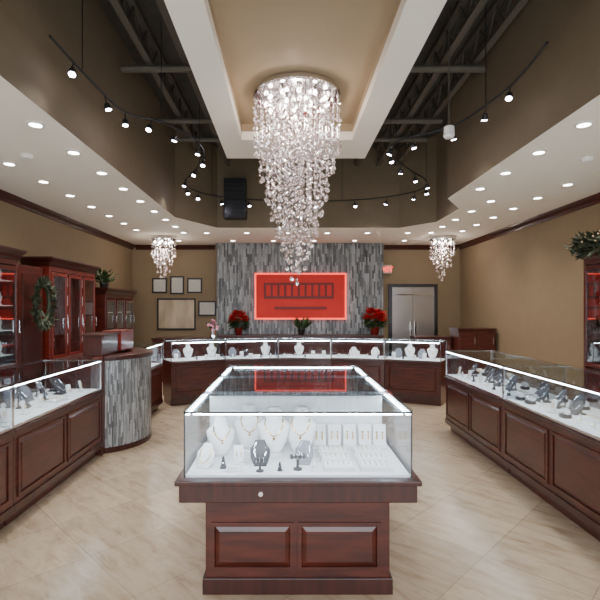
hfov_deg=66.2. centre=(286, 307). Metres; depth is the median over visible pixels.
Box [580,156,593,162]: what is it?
smoke detector
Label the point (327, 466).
tray
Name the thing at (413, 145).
track spotlight
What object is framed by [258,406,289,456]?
display
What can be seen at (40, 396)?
stand
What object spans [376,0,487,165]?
joist
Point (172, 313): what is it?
picture frame
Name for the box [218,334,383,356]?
display case
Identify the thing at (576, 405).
display
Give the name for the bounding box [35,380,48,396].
display
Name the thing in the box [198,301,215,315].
picture frame
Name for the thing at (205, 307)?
print
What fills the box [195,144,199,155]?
track spotlight
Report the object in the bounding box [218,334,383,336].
countertop
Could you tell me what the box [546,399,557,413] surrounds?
stand
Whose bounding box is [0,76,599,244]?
ceiling
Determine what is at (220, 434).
display
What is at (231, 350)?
display
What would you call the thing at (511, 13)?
joist
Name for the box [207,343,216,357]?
display
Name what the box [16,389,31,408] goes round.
display
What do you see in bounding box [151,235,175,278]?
crystal chandelier
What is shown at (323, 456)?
tray
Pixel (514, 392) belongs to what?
tray
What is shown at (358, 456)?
tray
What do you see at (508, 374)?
stand
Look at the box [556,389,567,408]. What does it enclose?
display
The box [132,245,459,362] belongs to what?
wall
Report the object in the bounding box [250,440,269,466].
display
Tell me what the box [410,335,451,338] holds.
countertop
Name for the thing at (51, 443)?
display case
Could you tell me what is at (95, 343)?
box
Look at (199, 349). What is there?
display case
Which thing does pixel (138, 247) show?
trim
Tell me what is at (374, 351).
display
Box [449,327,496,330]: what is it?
countertop
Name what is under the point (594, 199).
trim
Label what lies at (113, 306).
upper cabinet
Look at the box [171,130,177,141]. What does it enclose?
track spotlight
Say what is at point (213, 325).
flower arrangement
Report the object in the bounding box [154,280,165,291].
print
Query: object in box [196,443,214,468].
display
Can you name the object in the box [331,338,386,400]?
display case
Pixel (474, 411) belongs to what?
display case
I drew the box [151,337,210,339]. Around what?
countertop
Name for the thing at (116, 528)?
floor
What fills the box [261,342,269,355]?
display
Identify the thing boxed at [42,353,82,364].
countertop
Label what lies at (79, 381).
stand
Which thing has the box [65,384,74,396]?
stand
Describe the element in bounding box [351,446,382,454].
tray
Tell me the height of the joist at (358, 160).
0.340 m
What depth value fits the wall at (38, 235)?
7.51 m
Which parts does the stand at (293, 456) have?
post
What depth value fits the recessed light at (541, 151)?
4.41 m
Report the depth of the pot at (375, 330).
10.14 m
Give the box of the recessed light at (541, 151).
[530,149,546,154]
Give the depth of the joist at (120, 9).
5.16 m
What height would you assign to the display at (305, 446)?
0.122 m
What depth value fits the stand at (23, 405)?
3.75 m
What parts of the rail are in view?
suspension rod, suspension rod, suspension rod, suspension rod, suspension rod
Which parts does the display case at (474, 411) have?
panel, moulding, skirting, panel, metal frame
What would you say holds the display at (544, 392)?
on the display case at (557, 458)
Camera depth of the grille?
8.34 m
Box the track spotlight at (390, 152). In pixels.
[387,144,393,155]
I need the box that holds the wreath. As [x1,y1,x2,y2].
[30,275,58,331]
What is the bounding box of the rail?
[49,0,548,201]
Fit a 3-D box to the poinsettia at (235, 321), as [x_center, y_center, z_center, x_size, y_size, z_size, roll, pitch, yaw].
[-1.086,0.311,10.268,0.579,0.578,0.568,0,0,0]
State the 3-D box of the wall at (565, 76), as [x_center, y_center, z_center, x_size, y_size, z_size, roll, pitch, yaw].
[0.375,-2.250,4.750,4.450,1.500,7.700,0,0,0]
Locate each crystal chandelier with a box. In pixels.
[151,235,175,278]
[252,72,341,285]
[429,235,454,280]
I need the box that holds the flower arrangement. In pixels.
[205,319,219,339]
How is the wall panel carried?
on the floor
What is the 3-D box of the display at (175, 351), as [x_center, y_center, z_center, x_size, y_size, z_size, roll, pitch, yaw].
[-1.883,0.787,7.823,0.147,0.162,0.103,0,0,-24]
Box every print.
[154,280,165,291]
[172,278,182,292]
[189,280,200,291]
[200,302,214,313]
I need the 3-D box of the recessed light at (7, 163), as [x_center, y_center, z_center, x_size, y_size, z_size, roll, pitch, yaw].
[-2.880,-1.494,4.770,0.144,0.012,0.144,0,0,0]
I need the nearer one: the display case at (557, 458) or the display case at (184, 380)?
the display case at (557, 458)
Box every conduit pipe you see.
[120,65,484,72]
[157,118,441,123]
[170,137,426,141]
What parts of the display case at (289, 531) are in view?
panel, skirting, plinth moulding, metal frame, panel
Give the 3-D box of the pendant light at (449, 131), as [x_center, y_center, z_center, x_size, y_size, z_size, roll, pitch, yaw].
[1.620,-2.350,4.600,0.110,1.300,0.110,0,0,0]
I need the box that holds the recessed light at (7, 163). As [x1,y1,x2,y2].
[1,161,16,165]
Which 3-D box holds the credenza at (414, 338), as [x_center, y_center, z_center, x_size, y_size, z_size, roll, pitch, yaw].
[2.970,1.090,9.505,0.740,1.020,0.490,0,0,0]
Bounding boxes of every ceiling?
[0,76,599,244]
[97,0,508,147]
[164,0,446,157]
[208,0,400,131]
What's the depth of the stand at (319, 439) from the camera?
2.99 m
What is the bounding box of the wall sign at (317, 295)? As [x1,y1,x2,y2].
[255,273,345,318]
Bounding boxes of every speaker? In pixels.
[224,178,246,219]
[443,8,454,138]
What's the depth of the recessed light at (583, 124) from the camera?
3.73 m
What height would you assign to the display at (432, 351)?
0.250 m
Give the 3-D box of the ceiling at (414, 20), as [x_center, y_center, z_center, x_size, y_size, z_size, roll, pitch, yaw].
[0.120,-2.050,4.375,1.840,0.100,3.550,0,0,0]
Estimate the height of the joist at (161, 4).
0.340 m
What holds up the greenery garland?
on the display cabinet at (592, 264)
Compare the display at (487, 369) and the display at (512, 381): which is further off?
the display at (487, 369)
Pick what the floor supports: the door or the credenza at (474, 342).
the credenza at (474, 342)
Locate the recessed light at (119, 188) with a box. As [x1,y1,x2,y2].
[117,187,128,189]
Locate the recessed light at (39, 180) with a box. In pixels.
[37,179,49,182]
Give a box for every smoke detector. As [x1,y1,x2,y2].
[19,153,32,159]
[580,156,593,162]
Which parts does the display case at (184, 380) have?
metal frame, moulding, skirting, panel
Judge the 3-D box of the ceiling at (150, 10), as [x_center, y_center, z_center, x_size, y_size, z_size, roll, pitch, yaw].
[0.220,-3.025,4.400,7.840,0.050,13.200,0,0,0]
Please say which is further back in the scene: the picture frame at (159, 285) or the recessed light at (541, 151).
the picture frame at (159, 285)
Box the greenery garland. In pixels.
[564,229,599,260]
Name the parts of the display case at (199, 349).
door, door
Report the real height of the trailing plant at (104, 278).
0.411 m
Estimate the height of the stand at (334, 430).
0.143 m
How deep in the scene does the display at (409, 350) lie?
7.96 m
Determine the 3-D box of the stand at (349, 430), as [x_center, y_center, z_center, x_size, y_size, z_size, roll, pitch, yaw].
[0.410,0.834,2.992,0.091,0.143,0.081,0,0,0]
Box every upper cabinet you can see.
[0,245,26,403]
[20,256,100,388]
[95,287,136,331]
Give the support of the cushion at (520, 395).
on the display case at (557, 458)
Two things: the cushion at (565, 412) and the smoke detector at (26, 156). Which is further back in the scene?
the smoke detector at (26, 156)
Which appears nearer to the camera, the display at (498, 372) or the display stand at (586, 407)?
the display stand at (586, 407)
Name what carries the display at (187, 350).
on the display case at (184, 380)
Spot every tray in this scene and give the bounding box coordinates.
[44,396,68,402]
[225,466,243,472]
[318,446,348,454]
[320,453,351,462]
[322,461,355,471]
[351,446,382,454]
[354,453,387,462]
[358,461,393,471]
[513,390,532,395]
[581,415,599,423]
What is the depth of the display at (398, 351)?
8.07 m
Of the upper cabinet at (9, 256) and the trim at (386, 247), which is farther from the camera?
the trim at (386, 247)
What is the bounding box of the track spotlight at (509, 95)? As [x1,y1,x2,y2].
[505,87,512,100]
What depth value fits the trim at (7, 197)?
7.31 m
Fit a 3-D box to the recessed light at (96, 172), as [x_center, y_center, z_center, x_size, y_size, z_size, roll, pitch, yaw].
[-2.050,-1.494,5.090,0.144,0.012,0.144,0,0,0]
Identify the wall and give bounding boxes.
[0,0,599,227]
[0,200,131,289]
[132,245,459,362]
[217,243,382,353]
[460,203,599,399]
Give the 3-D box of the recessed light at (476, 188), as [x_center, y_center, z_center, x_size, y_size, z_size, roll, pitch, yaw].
[2.420,-1.494,5.760,0.144,0.012,0.144,0,0,0]
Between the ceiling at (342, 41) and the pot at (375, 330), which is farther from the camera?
the pot at (375, 330)
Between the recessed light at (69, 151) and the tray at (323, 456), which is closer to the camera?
the tray at (323, 456)
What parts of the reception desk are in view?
skirting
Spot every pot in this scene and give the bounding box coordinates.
[234,328,242,334]
[370,327,379,334]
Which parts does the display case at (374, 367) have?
panel, moulding, metal frame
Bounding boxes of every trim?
[0,189,134,249]
[135,245,214,249]
[384,245,457,249]
[457,192,599,249]
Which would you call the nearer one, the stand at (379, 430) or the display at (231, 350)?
the stand at (379, 430)
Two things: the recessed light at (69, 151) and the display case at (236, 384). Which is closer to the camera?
the recessed light at (69, 151)
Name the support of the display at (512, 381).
on the display case at (474, 411)
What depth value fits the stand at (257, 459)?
2.54 m
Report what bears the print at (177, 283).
attached to the picture frame at (176, 282)
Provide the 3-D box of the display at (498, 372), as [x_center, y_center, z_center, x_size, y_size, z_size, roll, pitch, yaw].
[2.552,0.787,5.555,0.103,0.162,0.147,0,0,-7]
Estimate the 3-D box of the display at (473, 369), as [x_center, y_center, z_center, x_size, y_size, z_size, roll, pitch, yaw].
[2.372,0.787,5.863,0.103,0.162,0.147,0,0,-1]
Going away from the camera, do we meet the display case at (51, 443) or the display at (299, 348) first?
the display case at (51, 443)
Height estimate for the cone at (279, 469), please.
0.050 m
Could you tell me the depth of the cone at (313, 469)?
2.55 m
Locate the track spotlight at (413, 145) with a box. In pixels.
[411,137,416,149]
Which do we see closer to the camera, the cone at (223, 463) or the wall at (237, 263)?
the cone at (223, 463)
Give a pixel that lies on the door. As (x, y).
(412, 308)
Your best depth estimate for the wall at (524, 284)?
7.66 m
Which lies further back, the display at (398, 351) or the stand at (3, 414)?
the display at (398, 351)
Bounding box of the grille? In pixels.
[225,183,243,214]
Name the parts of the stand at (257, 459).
post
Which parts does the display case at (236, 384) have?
moulding, metal frame, panel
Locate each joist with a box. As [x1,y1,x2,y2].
[109,0,205,160]
[156,0,229,165]
[355,158,361,165]
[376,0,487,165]
[395,0,527,165]
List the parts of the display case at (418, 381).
panel, skirting, moulding, metal frame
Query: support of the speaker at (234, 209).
attached to the wall at (565, 76)
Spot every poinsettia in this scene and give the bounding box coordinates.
[227,310,250,334]
[362,307,388,334]
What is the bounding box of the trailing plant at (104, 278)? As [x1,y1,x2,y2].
[95,268,115,286]
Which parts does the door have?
push rail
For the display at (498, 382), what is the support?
on the display case at (474, 411)
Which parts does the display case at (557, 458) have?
panel, moulding, skirting, metal frame, panel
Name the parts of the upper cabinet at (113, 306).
door, crown, door, door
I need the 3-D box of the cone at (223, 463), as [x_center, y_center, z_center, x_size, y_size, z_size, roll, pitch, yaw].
[-0.360,0.871,2.600,0.042,0.068,0.042,0,0,0]
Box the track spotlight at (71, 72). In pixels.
[67,63,76,77]
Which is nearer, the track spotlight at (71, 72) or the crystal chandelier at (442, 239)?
the track spotlight at (71, 72)
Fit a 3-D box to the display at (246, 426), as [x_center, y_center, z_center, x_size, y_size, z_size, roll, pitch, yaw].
[-0.241,0.765,2.950,0.197,0.280,0.104,0,0,-6]
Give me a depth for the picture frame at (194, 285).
10.98 m
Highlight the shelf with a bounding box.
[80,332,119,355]
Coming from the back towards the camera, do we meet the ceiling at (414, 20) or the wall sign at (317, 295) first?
the wall sign at (317, 295)
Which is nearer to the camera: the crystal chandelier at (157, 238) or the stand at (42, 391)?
the stand at (42, 391)
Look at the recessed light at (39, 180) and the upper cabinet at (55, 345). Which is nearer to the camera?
the recessed light at (39, 180)
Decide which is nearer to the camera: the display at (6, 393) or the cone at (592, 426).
the cone at (592, 426)
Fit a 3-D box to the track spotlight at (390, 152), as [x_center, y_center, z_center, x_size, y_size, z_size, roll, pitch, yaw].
[1.230,-1.883,5.477,0.066,0.140,0.088,0,0,-36]
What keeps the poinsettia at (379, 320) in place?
on the display case at (287, 347)
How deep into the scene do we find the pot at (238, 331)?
10.19 m
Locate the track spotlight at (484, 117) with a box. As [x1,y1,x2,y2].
[481,106,487,120]
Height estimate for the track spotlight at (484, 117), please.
0.142 m
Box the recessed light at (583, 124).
[573,120,593,127]
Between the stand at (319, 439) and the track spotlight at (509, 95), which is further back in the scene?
the track spotlight at (509, 95)
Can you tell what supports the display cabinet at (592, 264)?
on the floor
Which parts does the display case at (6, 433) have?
panel, metal frame, skirting, moulding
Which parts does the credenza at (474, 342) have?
door, door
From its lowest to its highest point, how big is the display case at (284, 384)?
1.050 m
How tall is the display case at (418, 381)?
1.050 m
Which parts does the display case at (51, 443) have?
panel, metal frame, skirting, moulding, panel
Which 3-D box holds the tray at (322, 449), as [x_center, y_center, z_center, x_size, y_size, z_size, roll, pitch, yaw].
[0.290,0.888,2.880,0.180,0.035,0.120,0,0,0]
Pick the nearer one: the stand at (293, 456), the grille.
the stand at (293, 456)
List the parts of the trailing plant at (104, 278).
pot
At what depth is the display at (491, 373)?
5.36 m
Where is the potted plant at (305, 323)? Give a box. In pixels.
[291,316,311,334]
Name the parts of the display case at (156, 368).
metal frame, panel, skirting, moulding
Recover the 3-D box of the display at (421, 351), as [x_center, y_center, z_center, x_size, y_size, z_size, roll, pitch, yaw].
[2.320,0.787,7.907,0.147,0.162,0.103,0,0,22]
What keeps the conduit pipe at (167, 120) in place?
attached to the joist at (358, 160)
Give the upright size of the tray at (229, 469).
0.019 m
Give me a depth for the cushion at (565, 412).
3.61 m
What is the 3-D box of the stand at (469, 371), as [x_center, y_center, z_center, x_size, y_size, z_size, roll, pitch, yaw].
[2.201,0.813,5.583,0.062,0.110,0.070,0,0,-9]
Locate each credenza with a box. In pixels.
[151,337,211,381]
[410,335,451,373]
[449,327,496,373]
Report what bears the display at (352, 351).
on the display case at (374, 367)
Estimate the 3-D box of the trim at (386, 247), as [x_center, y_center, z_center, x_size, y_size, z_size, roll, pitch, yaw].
[3.185,-1.445,10.957,1.730,0.110,0.085,0,0,0]
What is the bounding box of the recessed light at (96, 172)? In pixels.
[95,171,108,174]
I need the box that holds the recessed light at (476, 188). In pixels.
[474,187,485,189]
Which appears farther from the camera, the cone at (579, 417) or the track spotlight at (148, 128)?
the track spotlight at (148, 128)
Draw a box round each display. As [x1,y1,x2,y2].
[2,378,15,407]
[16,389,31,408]
[19,384,34,401]
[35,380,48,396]
[48,376,57,391]
[53,378,66,394]
[172,349,180,358]
[183,344,192,358]
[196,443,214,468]
[206,415,234,458]
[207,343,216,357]
[228,347,235,356]
[234,404,262,451]
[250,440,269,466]
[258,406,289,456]
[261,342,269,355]
[287,405,316,453]
[294,342,303,355]
[295,440,313,464]
[349,347,357,356]
[371,347,378,356]
[394,348,401,357]
[405,343,414,357]
[418,349,425,358]
[427,344,437,358]
[471,363,477,376]
[481,364,491,376]
[484,368,495,382]
[492,367,501,379]
[495,372,505,386]
[505,374,517,390]
[535,380,547,394]
[535,384,550,402]
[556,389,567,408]
[568,393,585,415]
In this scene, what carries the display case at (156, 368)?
on the floor
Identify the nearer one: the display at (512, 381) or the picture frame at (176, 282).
the display at (512, 381)
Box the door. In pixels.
[388,284,437,356]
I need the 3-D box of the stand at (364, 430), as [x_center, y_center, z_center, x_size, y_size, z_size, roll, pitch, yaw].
[0.510,0.834,2.992,0.091,0.143,0.081,0,0,0]
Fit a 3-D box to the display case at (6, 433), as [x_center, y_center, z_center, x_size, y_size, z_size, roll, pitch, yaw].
[-2.291,1.075,2.559,0.622,1.050,1.596,0,0,0]
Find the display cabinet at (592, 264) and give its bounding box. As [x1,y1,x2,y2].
[576,246,599,409]
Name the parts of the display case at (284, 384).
moulding, metal frame, panel, skirting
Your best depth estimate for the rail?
4.79 m
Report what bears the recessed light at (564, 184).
in the ceiling at (543, 175)
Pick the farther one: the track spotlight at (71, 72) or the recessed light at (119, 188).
the recessed light at (119, 188)
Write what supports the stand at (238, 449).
on the display case at (289, 531)
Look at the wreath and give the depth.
5.98 m
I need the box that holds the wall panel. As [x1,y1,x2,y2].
[18,264,42,392]
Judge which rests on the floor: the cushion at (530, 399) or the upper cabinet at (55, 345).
the upper cabinet at (55, 345)
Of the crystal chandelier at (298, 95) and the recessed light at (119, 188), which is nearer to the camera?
the crystal chandelier at (298, 95)
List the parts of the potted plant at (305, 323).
pot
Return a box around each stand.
[0,407,10,422]
[20,400,30,414]
[38,394,48,407]
[39,388,47,400]
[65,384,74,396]
[78,380,85,391]
[233,445,244,464]
[253,456,266,472]
[290,453,305,470]
[312,424,325,448]
[327,424,341,445]
[342,424,356,448]
[358,424,371,445]
[372,424,386,449]
[464,370,471,379]
[476,368,483,379]
[506,372,512,383]
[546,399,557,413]
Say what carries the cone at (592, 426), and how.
on the display case at (557, 458)
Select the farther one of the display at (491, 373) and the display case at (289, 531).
the display at (491, 373)
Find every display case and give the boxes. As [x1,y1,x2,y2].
[0,360,102,525]
[0,384,14,529]
[133,343,162,413]
[163,339,225,405]
[174,366,421,594]
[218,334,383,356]
[221,338,277,390]
[276,338,330,390]
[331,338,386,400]
[385,339,446,405]
[444,351,563,473]
[501,366,599,540]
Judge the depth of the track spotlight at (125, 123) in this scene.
4.55 m
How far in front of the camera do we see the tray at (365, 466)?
2.56 m
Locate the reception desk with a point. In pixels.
(125, 368)
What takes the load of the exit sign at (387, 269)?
attached to the wall at (409, 266)
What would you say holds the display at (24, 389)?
on the display case at (51, 443)
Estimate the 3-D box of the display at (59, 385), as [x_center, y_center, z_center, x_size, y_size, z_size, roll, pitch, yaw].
[-2.292,0.787,4.649,0.103,0.162,0.147,0,0,4]
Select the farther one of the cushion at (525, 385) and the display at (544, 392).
the cushion at (525, 385)
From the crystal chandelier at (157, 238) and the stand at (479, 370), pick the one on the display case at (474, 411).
the stand at (479, 370)
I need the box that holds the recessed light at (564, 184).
[561,183,574,185]
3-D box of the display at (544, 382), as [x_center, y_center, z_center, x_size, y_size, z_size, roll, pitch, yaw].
[2.551,0.787,4.605,0.103,0.162,0.147,0,0,10]
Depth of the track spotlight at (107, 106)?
4.20 m
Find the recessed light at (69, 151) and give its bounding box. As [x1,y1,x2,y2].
[65,149,81,154]
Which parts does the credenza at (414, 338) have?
door, door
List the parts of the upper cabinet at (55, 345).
door, crown, door, door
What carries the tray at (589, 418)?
on the display case at (557, 458)
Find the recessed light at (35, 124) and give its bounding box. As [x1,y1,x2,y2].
[25,120,44,127]
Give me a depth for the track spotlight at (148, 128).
4.71 m
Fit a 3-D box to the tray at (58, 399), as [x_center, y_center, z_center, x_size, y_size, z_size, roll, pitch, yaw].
[-2.140,0.851,4.279,0.120,0.035,0.180,0,0,10]
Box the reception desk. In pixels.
[42,329,153,455]
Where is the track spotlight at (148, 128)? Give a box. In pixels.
[145,120,151,131]
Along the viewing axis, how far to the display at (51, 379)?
4.77 m
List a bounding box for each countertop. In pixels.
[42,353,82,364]
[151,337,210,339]
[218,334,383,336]
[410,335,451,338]
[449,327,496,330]
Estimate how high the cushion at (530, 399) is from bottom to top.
0.082 m
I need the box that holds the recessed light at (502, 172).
[499,171,512,174]
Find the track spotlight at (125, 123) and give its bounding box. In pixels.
[122,113,128,126]
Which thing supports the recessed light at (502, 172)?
in the ceiling at (543, 175)
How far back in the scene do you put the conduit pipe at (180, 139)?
7.07 m
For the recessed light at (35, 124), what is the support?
in the ceiling at (543, 175)
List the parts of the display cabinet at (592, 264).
crown, door, door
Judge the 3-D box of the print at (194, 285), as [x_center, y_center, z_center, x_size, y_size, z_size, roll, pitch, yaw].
[-2.206,-0.536,10.992,0.288,0.288,0.013,0,0,0]
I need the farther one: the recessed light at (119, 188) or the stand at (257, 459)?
the recessed light at (119, 188)
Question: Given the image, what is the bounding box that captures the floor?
[0,382,599,599]
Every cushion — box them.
[515,391,524,400]
[520,382,529,389]
[524,395,535,404]
[559,407,571,418]
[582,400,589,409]
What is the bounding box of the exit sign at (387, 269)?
[383,265,392,273]
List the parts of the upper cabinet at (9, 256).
door, door, crown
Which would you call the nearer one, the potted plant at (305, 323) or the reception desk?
the reception desk
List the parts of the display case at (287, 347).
door, door, door, door, door, door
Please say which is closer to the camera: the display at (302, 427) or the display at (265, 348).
the display at (302, 427)
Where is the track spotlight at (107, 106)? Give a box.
[104,96,111,110]
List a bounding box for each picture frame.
[152,278,166,292]
[157,298,195,329]
[170,276,183,293]
[187,278,201,292]
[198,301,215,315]
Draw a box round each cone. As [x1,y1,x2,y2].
[220,456,226,468]
[277,462,282,471]
[311,460,316,471]
[577,414,582,423]
[589,419,596,428]

